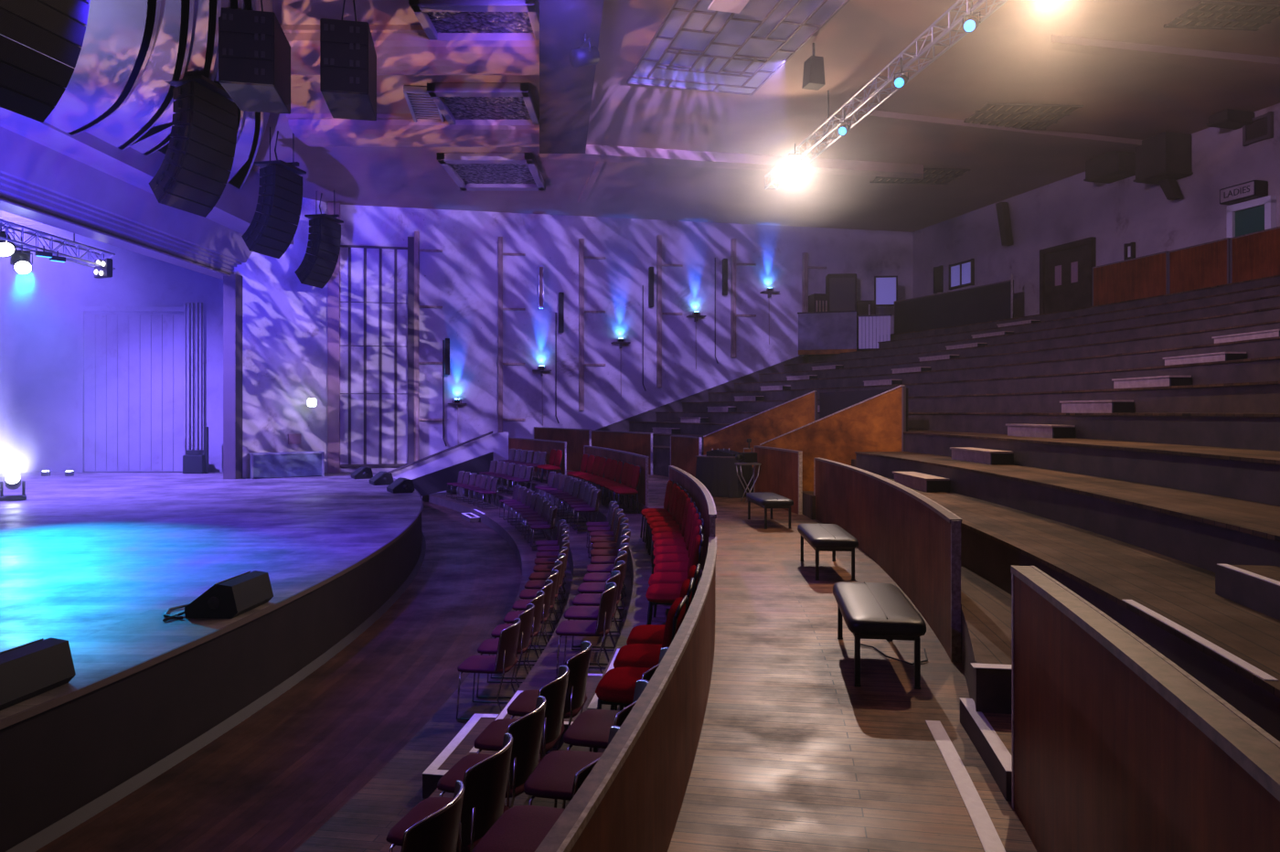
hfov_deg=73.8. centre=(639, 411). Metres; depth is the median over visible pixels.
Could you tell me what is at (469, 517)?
box
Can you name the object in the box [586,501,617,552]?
chair
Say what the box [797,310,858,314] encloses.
countertop
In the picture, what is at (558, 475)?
chair
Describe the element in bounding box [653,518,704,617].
banquet chair
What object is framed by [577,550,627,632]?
chair
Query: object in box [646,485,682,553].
banquet chair
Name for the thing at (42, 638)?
grille
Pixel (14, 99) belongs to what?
grille
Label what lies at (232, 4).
sounding board
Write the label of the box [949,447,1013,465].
step block
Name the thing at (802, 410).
wall
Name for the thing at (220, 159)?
grille
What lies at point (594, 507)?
chair
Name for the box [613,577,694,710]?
banquet chair
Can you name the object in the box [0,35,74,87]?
grille
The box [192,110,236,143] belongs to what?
grille
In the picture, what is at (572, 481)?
chair
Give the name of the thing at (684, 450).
barrier
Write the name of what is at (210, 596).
grille
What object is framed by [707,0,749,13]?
board
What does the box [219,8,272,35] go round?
grille
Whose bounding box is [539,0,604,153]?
ceiling panel
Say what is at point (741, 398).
step block
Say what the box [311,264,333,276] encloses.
grille
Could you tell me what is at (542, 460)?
chair
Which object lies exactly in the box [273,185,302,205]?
grille
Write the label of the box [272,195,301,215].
grille
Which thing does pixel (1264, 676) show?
tape
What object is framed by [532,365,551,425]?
uplight
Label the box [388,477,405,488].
grille
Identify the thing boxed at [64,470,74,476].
stage light
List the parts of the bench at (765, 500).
leg, leg, frame, leg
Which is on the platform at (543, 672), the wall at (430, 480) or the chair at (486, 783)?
the chair at (486, 783)
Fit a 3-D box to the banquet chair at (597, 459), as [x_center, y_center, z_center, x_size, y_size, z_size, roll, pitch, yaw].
[-1.209,1.548,20.649,0.506,0.927,0.470,0,0,-21]
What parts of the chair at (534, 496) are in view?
seat, backrest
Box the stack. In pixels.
[182,426,208,473]
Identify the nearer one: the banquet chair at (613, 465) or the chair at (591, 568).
the chair at (591, 568)
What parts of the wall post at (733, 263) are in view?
post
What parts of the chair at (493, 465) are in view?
seat, backrest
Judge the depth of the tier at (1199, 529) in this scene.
7.06 m
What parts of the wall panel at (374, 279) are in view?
trim, trim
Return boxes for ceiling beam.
[548,144,923,179]
[577,161,604,202]
[850,107,1141,152]
[1051,34,1279,76]
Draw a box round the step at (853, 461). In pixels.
[851,458,856,467]
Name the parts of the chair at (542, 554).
seat, backrest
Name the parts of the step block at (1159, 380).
panel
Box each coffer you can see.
[408,0,539,40]
[426,82,539,124]
[436,152,545,191]
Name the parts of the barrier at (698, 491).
rail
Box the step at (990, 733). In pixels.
[959,697,1011,801]
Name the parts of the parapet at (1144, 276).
rail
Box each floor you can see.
[34,501,522,851]
[532,469,1036,851]
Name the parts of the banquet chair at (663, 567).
leg, seat, backrest, frame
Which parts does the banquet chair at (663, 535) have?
leg, seat, backrest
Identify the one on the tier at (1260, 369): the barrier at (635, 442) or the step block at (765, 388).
the step block at (765, 388)
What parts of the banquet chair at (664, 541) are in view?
seat, backrest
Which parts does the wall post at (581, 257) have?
post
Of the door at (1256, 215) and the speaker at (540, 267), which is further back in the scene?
the speaker at (540, 267)
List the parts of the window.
pane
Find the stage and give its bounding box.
[0,471,422,851]
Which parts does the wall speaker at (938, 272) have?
pane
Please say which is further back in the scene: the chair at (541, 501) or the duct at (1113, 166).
the duct at (1113, 166)
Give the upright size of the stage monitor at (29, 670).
0.331 m
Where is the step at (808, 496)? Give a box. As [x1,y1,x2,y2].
[802,490,815,519]
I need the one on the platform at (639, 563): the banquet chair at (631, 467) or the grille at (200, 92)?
the banquet chair at (631, 467)
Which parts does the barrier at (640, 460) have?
rail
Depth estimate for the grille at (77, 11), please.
9.24 m
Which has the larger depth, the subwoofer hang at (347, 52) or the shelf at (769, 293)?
the shelf at (769, 293)
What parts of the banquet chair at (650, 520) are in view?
leg, leg, seat, backrest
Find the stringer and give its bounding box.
[595,327,876,431]
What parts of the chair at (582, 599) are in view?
seat, leg, backrest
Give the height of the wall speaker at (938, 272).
0.957 m
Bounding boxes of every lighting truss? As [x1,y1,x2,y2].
[0,219,115,269]
[764,0,1008,190]
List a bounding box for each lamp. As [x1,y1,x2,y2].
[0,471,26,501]
[94,254,112,278]
[307,398,316,406]
[788,142,801,168]
[837,109,851,136]
[893,57,908,88]
[961,0,981,32]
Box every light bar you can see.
[34,245,53,257]
[49,250,65,262]
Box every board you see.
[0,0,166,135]
[0,0,260,217]
[0,0,273,224]
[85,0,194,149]
[128,0,229,155]
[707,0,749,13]
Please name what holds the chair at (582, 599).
on the platform at (543, 672)
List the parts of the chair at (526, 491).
seat, backrest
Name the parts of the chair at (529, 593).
seat, backrest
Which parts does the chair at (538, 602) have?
seat, leg, leg, backrest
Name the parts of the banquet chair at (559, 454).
seat, backrest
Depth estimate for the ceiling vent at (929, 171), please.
24.67 m
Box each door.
[77,306,187,472]
[1039,236,1096,314]
[1226,195,1276,237]
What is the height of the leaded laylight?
0.058 m
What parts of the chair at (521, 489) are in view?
seat, backrest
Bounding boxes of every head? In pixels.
[0,227,16,257]
[10,236,32,274]
[568,33,599,67]
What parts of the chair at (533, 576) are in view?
seat, backrest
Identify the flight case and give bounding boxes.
[248,450,324,479]
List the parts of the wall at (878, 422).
post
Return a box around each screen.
[825,273,856,311]
[874,276,897,314]
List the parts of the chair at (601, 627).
leg, leg, seat, leg, backrest, leg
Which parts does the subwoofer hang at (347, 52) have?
hoist chain, hoist chain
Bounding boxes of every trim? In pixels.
[183,302,202,455]
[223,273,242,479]
[327,202,340,472]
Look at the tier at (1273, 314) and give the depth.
18.52 m
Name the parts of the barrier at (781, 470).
rail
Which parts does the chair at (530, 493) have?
seat, backrest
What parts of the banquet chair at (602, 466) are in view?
seat, backrest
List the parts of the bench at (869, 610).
leg, leg, frame, leg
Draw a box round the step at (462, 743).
[422,714,498,799]
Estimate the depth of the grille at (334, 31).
12.61 m
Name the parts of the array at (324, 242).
flying frame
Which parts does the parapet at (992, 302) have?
rail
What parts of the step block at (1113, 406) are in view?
panel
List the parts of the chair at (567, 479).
seat, backrest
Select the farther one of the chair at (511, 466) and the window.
the window
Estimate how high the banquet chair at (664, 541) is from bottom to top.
0.927 m
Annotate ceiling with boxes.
[251,0,1279,232]
[279,24,539,74]
[286,113,539,147]
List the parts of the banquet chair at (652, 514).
leg, seat, backrest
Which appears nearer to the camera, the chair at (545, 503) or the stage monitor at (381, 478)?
the chair at (545, 503)
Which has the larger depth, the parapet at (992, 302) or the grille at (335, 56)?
the parapet at (992, 302)
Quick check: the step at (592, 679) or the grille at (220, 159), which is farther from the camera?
the grille at (220, 159)
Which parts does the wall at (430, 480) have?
handrail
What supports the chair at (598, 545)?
on the platform at (543, 672)
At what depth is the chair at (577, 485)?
19.03 m
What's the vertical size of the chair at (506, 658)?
0.815 m
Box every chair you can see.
[385,733,512,851]
[400,779,464,851]
[437,695,546,809]
[446,470,465,498]
[451,471,470,500]
[455,618,521,720]
[457,473,477,501]
[463,474,482,503]
[468,475,488,505]
[471,725,619,851]
[473,477,493,507]
[474,665,569,758]
[476,603,534,698]
[478,478,498,509]
[479,460,497,474]
[485,461,503,488]
[490,462,509,490]
[490,590,544,679]
[496,463,515,491]
[498,448,515,461]
[499,485,521,519]
[501,464,522,493]
[503,487,526,522]
[503,579,553,661]
[504,448,522,463]
[506,640,592,754]
[507,465,527,495]
[507,489,530,524]
[510,449,527,463]
[511,490,534,527]
[512,466,533,492]
[512,569,558,646]
[515,450,533,478]
[515,492,539,531]
[519,495,543,534]
[519,561,562,633]
[521,498,546,538]
[522,451,541,479]
[523,679,649,808]
[524,500,551,542]
[524,553,565,621]
[527,452,546,480]
[527,503,554,546]
[528,546,567,610]
[530,506,557,551]
[533,471,555,504]
[533,540,569,601]
[534,519,565,565]
[534,533,569,592]
[535,529,569,584]
[536,448,556,482]
[536,523,568,576]
[540,473,562,507]
[541,449,563,483]
[544,474,567,510]
[549,476,573,512]
[553,478,576,515]
[554,582,616,679]
[557,480,582,519]
[562,481,587,522]
[562,647,668,809]
[563,570,620,664]
[566,453,589,480]
[566,484,593,525]
[570,486,596,529]
[572,560,625,648]
[573,454,595,486]
[573,489,600,533]
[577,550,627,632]
[578,456,601,484]
[582,543,629,619]
[583,457,607,495]
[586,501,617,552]
[586,504,618,557]
[586,535,629,607]
[588,458,613,498]
[589,508,623,564]
[589,512,625,564]
[590,522,629,586]
[590,529,630,597]
[592,517,629,549]
[592,595,688,752]
[594,458,618,501]
[598,460,623,504]
[603,462,630,505]
[608,463,635,510]
[613,465,640,513]
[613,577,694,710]
[624,564,700,707]
[640,480,674,542]
[644,482,679,546]
[645,533,703,624]
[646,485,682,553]
[648,489,687,554]
[648,525,702,615]
[650,492,690,566]
[651,497,692,574]
[653,501,695,548]
[653,506,698,556]
[653,512,701,565]
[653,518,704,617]
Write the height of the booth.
1.485 m
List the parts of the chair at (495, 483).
seat, backrest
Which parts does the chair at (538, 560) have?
seat, backrest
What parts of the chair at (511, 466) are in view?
seat, backrest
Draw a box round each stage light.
[41,470,50,476]
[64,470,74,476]
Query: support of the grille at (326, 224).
attached to the array at (324, 242)
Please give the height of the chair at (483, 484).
0.815 m
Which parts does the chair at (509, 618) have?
seat, leg, leg, backrest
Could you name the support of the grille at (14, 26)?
attached to the array at (32, 83)
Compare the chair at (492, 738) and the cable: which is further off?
the cable
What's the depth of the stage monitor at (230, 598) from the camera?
8.27 m
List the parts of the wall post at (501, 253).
post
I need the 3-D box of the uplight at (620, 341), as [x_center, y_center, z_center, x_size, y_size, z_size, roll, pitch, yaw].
[-0.667,-1.529,29.801,0.620,2.037,0.380,0,0,-12]
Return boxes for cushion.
[746,492,793,506]
[797,523,858,548]
[832,581,926,636]
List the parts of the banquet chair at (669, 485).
leg, leg, seat, backrest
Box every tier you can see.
[628,421,1279,506]
[630,431,703,449]
[652,445,703,477]
[655,412,1279,451]
[682,381,1279,413]
[707,355,1279,402]
[733,336,1279,392]
[758,320,1279,382]
[783,306,1279,372]
[807,294,1279,362]
[854,451,1279,572]
[856,284,1279,351]
[868,274,1279,342]
[885,477,1279,741]
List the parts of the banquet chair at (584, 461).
seat, backrest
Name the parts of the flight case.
frame, lid, frame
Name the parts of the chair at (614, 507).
seat, backrest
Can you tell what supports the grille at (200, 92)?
attached to the array at (192, 176)
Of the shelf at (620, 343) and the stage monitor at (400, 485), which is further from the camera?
the shelf at (620, 343)
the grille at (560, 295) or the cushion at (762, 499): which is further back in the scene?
the grille at (560, 295)
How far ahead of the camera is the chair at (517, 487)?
21.73 m
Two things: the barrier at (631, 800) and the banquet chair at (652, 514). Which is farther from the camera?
the banquet chair at (652, 514)
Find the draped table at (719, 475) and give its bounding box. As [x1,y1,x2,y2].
[694,454,753,497]
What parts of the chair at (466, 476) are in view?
seat, backrest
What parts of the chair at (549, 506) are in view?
seat, backrest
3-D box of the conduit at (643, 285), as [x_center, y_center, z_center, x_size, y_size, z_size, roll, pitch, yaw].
[0.152,-2.584,30.124,0.138,3.745,0.044,0,0,6]
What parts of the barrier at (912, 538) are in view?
rail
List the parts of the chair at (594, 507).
seat, backrest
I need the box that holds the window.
[949,258,974,289]
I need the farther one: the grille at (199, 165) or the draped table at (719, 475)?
the draped table at (719, 475)
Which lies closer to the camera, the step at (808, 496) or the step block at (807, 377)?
the step at (808, 496)
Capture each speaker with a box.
[445,338,449,374]
[538,265,543,309]
[558,292,564,332]
[648,266,653,307]
[722,258,727,295]
[801,42,825,90]
[933,265,943,293]
[995,202,1013,245]
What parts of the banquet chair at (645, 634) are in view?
seat, backrest, frame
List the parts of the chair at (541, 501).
seat, backrest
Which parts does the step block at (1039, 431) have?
panel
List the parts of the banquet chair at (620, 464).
seat, backrest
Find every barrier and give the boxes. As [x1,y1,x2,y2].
[508,437,566,475]
[533,426,591,471]
[534,536,716,851]
[583,445,649,506]
[591,430,652,474]
[668,465,716,571]
[670,435,702,477]
[753,445,802,514]
[814,458,962,662]
[1010,565,1279,851]
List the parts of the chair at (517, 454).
backrest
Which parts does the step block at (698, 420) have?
panel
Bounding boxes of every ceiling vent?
[403,85,444,122]
[869,168,970,184]
[963,102,1083,130]
[1163,0,1279,31]
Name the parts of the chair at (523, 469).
seat, backrest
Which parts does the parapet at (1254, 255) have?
rail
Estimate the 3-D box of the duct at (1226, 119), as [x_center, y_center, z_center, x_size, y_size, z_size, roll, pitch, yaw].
[13.500,-6.660,19.467,0.860,0.260,0.524,0,0,-15]
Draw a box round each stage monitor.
[0,637,75,710]
[184,570,273,618]
[351,466,373,479]
[369,470,394,485]
[386,477,414,493]
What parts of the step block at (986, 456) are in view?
panel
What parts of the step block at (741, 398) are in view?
panel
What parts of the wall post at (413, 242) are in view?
dark post, post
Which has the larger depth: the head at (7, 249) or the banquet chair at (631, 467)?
the head at (7, 249)
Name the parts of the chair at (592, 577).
seat, backrest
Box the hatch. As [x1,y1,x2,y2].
[1242,111,1273,146]
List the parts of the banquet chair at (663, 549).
seat, backrest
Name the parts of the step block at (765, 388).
panel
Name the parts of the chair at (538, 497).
seat, backrest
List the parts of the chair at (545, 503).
seat, backrest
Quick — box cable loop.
[162,603,189,621]
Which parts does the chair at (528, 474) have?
seat, backrest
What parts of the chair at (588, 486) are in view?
seat, backrest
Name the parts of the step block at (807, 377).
panel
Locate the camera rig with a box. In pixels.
[735,438,757,462]
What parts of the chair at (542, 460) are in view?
backrest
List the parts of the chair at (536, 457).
backrest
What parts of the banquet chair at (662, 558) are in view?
seat, backrest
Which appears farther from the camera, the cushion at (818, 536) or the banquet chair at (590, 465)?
the banquet chair at (590, 465)
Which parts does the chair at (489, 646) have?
leg, seat, leg, leg, backrest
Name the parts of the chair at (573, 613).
seat, leg, backrest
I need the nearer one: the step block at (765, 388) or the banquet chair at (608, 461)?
the banquet chair at (608, 461)
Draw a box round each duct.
[1083,150,1135,183]
[1133,131,1193,184]
[1205,108,1255,129]
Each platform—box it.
[294,491,572,851]
[379,486,632,851]
[484,474,699,808]
[960,565,1011,714]
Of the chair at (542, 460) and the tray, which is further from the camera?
the chair at (542, 460)
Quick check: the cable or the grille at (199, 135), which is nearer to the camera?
the cable
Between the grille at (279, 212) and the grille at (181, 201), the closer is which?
the grille at (181, 201)
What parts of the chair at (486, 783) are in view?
leg, seat, leg, backrest, leg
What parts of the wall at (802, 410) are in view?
post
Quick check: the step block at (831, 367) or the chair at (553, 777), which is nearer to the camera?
the chair at (553, 777)
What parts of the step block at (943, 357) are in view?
panel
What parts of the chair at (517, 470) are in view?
backrest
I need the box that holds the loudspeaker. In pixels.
[1158,178,1183,200]
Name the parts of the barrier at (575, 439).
rail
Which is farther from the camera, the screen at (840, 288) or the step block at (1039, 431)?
the screen at (840, 288)
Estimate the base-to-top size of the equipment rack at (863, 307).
1.700 m
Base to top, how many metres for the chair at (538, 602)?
0.815 m
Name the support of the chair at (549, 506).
on the platform at (364, 824)
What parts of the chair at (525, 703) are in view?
seat, leg, backrest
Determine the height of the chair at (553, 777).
0.815 m
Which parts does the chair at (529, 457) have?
backrest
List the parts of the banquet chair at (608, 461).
seat, backrest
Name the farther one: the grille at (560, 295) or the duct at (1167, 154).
the grille at (560, 295)
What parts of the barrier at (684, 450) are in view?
rail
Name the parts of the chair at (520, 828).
seat, backrest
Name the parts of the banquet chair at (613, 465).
seat, backrest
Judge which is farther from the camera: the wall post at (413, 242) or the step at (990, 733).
the wall post at (413, 242)
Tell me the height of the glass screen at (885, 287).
2.492 m
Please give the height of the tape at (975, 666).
0.004 m
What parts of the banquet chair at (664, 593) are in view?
leg, leg, seat frame, seat, backrest, frame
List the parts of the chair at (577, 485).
seat, backrest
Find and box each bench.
[746,491,793,529]
[797,522,858,580]
[832,581,926,689]
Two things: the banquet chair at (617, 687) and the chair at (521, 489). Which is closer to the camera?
the banquet chair at (617, 687)
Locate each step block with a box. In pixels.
[651,427,680,434]
[680,416,708,423]
[706,406,736,412]
[734,395,764,401]
[760,385,790,391]
[786,374,817,380]
[811,364,843,370]
[863,379,902,385]
[891,366,931,373]
[892,471,949,492]
[918,354,959,361]
[945,342,987,350]
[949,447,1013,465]
[970,330,1013,338]
[996,320,1040,327]
[1005,424,1075,438]
[1059,399,1134,413]
[1111,375,1191,388]
[1162,352,1247,365]
[1211,329,1279,343]
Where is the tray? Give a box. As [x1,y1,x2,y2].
[734,462,761,465]
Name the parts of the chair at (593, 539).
seat, backrest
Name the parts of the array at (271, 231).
hoist chain, flying frame, hoist chain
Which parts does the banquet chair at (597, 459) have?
seat, backrest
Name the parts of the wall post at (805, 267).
post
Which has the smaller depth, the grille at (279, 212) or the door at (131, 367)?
the grille at (279, 212)
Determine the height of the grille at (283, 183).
0.215 m
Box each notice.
[288,433,301,444]
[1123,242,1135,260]
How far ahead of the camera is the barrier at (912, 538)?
8.63 m
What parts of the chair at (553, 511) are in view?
seat, backrest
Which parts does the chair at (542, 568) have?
seat, backrest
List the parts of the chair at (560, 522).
seat, backrest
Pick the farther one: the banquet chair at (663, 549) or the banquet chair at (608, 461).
the banquet chair at (608, 461)
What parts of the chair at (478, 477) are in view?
seat, backrest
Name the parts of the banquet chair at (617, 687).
leg, seat frame, seat, backrest, frame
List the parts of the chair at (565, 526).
seat, backrest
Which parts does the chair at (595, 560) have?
seat, backrest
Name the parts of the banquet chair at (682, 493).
leg, seat, backrest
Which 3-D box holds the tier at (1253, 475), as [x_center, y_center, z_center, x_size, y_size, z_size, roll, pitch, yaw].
[3.562,0.555,15.620,3.822,0.390,29.800,0,0,-8]
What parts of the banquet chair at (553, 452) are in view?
seat, backrest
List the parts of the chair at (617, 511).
seat, backrest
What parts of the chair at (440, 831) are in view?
leg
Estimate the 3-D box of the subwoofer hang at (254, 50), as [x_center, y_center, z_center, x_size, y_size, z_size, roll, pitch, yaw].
[-5.801,-5.765,12.900,0.750,2.073,1.226,0,0,-12]
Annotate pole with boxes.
[1010,273,1013,318]
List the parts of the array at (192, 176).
flying frame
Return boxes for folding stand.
[734,462,761,502]
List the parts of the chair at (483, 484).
seat, backrest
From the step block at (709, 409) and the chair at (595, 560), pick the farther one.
the step block at (709, 409)
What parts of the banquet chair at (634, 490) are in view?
seat, backrest, leg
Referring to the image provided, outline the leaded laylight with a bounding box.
[626,0,849,95]
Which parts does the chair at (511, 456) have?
backrest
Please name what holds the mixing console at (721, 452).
on the draped table at (719, 475)
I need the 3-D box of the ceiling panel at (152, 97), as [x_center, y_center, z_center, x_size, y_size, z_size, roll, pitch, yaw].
[-9.764,-5.700,14.159,10.783,0.400,11.010,0,0,0]
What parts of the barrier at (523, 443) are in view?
rail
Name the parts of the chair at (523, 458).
backrest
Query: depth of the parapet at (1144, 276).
21.04 m
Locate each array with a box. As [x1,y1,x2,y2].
[0,0,90,122]
[149,74,237,217]
[241,127,306,258]
[294,190,343,288]
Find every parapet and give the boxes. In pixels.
[894,279,1013,333]
[1092,251,1168,306]
[1167,237,1230,294]
[1230,226,1279,283]
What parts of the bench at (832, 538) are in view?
leg, leg, frame, leg, leg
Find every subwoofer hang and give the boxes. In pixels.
[218,0,290,114]
[320,0,376,120]
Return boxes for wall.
[0,106,293,279]
[0,224,223,471]
[232,197,327,478]
[340,204,913,499]
[387,431,508,496]
[703,390,817,467]
[759,384,906,490]
[913,103,1279,318]
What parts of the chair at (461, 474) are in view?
seat, backrest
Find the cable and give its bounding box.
[860,643,927,665]
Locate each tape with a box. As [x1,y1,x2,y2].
[469,690,523,753]
[587,648,619,708]
[925,720,1005,851]
[970,662,1011,669]
[1121,599,1278,681]
[1217,564,1279,586]
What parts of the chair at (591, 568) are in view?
seat, backrest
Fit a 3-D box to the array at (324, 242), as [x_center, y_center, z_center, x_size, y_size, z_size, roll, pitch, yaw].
[-9.848,-5.335,26.276,1.230,2.935,1.120,0,0,12]
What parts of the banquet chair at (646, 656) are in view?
seat, backrest, frame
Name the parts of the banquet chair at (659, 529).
seat, backrest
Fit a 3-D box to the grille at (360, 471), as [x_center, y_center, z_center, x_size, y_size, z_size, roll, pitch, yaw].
[-8.425,1.776,25.511,0.277,0.214,0.660,0,0,-28]
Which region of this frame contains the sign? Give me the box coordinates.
[1219,180,1268,205]
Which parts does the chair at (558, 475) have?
seat, backrest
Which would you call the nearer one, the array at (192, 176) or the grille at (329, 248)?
the array at (192, 176)
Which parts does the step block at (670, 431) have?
panel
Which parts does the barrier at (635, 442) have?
rail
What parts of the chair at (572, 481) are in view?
seat, backrest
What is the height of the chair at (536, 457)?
0.815 m
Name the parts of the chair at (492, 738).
seat, leg, backrest, leg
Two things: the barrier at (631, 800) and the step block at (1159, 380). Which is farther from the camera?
the step block at (1159, 380)
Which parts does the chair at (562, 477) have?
seat, backrest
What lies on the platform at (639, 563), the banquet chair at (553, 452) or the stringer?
the banquet chair at (553, 452)
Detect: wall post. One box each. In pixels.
[407,231,442,464]
[498,236,525,432]
[578,238,605,410]
[656,234,682,387]
[730,238,756,357]
[801,252,826,312]
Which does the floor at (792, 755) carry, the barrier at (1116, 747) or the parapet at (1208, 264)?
the barrier at (1116, 747)
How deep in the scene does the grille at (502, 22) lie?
14.71 m
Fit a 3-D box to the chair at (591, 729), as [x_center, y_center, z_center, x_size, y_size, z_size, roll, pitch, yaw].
[-0.089,1.607,4.256,0.525,0.815,0.484,0,0,13]
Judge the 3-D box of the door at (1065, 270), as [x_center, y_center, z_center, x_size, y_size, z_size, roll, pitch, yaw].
[12.382,-3.779,24.744,0.180,2.157,2.006,0,0,-15]
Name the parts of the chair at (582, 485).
seat, backrest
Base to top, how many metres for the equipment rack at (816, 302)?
1.900 m
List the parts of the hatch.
pane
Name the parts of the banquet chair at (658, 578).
seat, backrest, frame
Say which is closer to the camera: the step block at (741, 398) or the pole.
the pole
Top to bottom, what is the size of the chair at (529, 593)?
0.815 m
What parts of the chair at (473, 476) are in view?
seat, backrest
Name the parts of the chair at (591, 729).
leg, seat, backrest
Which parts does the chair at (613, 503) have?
seat, backrest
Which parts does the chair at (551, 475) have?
seat, backrest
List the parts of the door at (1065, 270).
pane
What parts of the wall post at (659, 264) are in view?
post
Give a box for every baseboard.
[5,531,426,851]
[582,350,799,430]
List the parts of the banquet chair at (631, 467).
seat, backrest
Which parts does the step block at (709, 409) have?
panel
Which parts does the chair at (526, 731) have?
seat, leg, backrest, leg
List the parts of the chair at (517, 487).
seat, backrest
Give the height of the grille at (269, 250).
0.159 m
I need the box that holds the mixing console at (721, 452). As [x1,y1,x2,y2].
[706,448,738,457]
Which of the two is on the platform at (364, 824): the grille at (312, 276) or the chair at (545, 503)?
the chair at (545, 503)
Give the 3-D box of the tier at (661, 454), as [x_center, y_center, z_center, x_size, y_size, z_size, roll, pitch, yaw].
[0.191,1.545,25.843,0.830,1.010,8.637,0,0,-25]
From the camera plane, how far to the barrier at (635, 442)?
26.39 m
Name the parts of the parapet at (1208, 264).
rail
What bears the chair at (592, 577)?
on the platform at (543, 672)
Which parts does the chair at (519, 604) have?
seat, leg, backrest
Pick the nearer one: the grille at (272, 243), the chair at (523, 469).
the grille at (272, 243)
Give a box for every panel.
[340,245,407,467]
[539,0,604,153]
[819,387,908,431]
[857,314,891,349]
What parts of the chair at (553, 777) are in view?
leg, leg, seat, backrest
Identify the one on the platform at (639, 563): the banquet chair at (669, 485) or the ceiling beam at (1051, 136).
the banquet chair at (669, 485)
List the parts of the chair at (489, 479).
seat, backrest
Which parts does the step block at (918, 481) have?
panel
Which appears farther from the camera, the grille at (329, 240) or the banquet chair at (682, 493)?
the grille at (329, 240)
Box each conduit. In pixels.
[442,340,447,446]
[554,312,559,423]
[642,285,646,391]
[714,257,718,363]
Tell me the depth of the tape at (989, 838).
4.14 m
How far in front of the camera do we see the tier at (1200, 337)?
17.94 m
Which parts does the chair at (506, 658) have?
leg, leg, seat, leg, backrest, leg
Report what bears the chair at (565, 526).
on the platform at (364, 824)
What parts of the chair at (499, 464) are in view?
backrest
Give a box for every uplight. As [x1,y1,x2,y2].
[448,398,466,408]
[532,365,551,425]
[610,338,630,396]
[686,311,705,369]
[759,288,779,344]
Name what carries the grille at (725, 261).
attached to the speaker at (724, 261)
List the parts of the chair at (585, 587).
seat, backrest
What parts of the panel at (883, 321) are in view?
rail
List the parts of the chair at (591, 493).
seat, backrest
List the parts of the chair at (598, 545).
seat, backrest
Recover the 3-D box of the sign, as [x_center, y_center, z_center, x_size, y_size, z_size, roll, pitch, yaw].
[13.700,-4.966,19.383,0.379,0.360,0.860,0,0,-15]
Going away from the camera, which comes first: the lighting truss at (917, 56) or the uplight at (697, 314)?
the lighting truss at (917, 56)
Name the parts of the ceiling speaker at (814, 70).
drop rod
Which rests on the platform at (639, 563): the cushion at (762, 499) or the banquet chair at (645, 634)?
the banquet chair at (645, 634)
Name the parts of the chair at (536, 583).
seat, backrest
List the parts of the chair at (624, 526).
seat, backrest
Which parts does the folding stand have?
leg, leg, leg, leg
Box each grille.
[0,0,85,46]
[0,9,81,67]
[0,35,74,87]
[0,62,64,106]
[0,85,53,122]
[0,638,43,654]
[39,0,89,24]
[159,192,213,217]
[168,181,220,207]
[175,168,225,195]
[181,154,230,183]
[186,139,234,170]
[189,125,235,157]
[189,571,250,604]
[192,81,237,116]
[192,96,237,129]
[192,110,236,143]
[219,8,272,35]
[219,32,272,60]
[219,57,272,85]
[250,244,284,258]
[256,235,289,251]
[262,225,294,243]
[266,216,298,234]
[269,205,299,224]
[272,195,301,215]
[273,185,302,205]
[274,164,302,185]
[274,175,302,195]
[301,277,326,288]
[307,271,330,282]
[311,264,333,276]
[314,256,336,269]
[317,249,338,262]
[319,241,340,255]
[320,217,341,231]
[320,224,341,239]
[320,233,341,246]
[321,18,366,44]
[321,42,366,69]
[321,67,366,93]
[352,466,364,475]
[370,471,384,480]
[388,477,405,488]
[426,11,533,32]
[441,96,531,119]
[450,163,535,183]
[559,294,563,330]
[650,268,653,305]
[724,259,726,293]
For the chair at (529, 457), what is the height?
0.815 m
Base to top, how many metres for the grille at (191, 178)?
0.194 m
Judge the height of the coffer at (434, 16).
0.200 m
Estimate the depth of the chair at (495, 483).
23.78 m
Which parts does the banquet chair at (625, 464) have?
seat, backrest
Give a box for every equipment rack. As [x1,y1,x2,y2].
[808,293,828,311]
[856,299,874,344]
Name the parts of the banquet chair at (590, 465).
seat, backrest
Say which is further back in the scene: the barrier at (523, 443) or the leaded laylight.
the barrier at (523, 443)
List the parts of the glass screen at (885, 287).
pane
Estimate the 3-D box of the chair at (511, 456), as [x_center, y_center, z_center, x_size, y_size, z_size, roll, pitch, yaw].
[-4.238,1.607,27.307,0.525,0.815,0.484,0,0,-28]
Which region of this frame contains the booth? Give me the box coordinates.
[797,310,858,356]
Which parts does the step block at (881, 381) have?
panel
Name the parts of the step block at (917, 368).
panel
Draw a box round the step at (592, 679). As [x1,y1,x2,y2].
[552,673,602,748]
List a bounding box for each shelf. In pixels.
[448,403,466,408]
[532,369,551,375]
[610,341,630,348]
[686,315,705,321]
[759,290,779,298]
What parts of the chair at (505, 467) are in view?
backrest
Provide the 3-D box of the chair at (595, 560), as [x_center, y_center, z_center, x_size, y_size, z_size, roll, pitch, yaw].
[-0.376,1.947,11.067,0.525,0.815,0.484,0,0,-2]
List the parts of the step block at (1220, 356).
panel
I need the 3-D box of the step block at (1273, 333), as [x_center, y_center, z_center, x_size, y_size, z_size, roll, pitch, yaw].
[9.211,-1.087,12.799,0.314,0.175,1.328,0,0,-3]
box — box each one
[461,512,479,522]
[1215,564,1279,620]

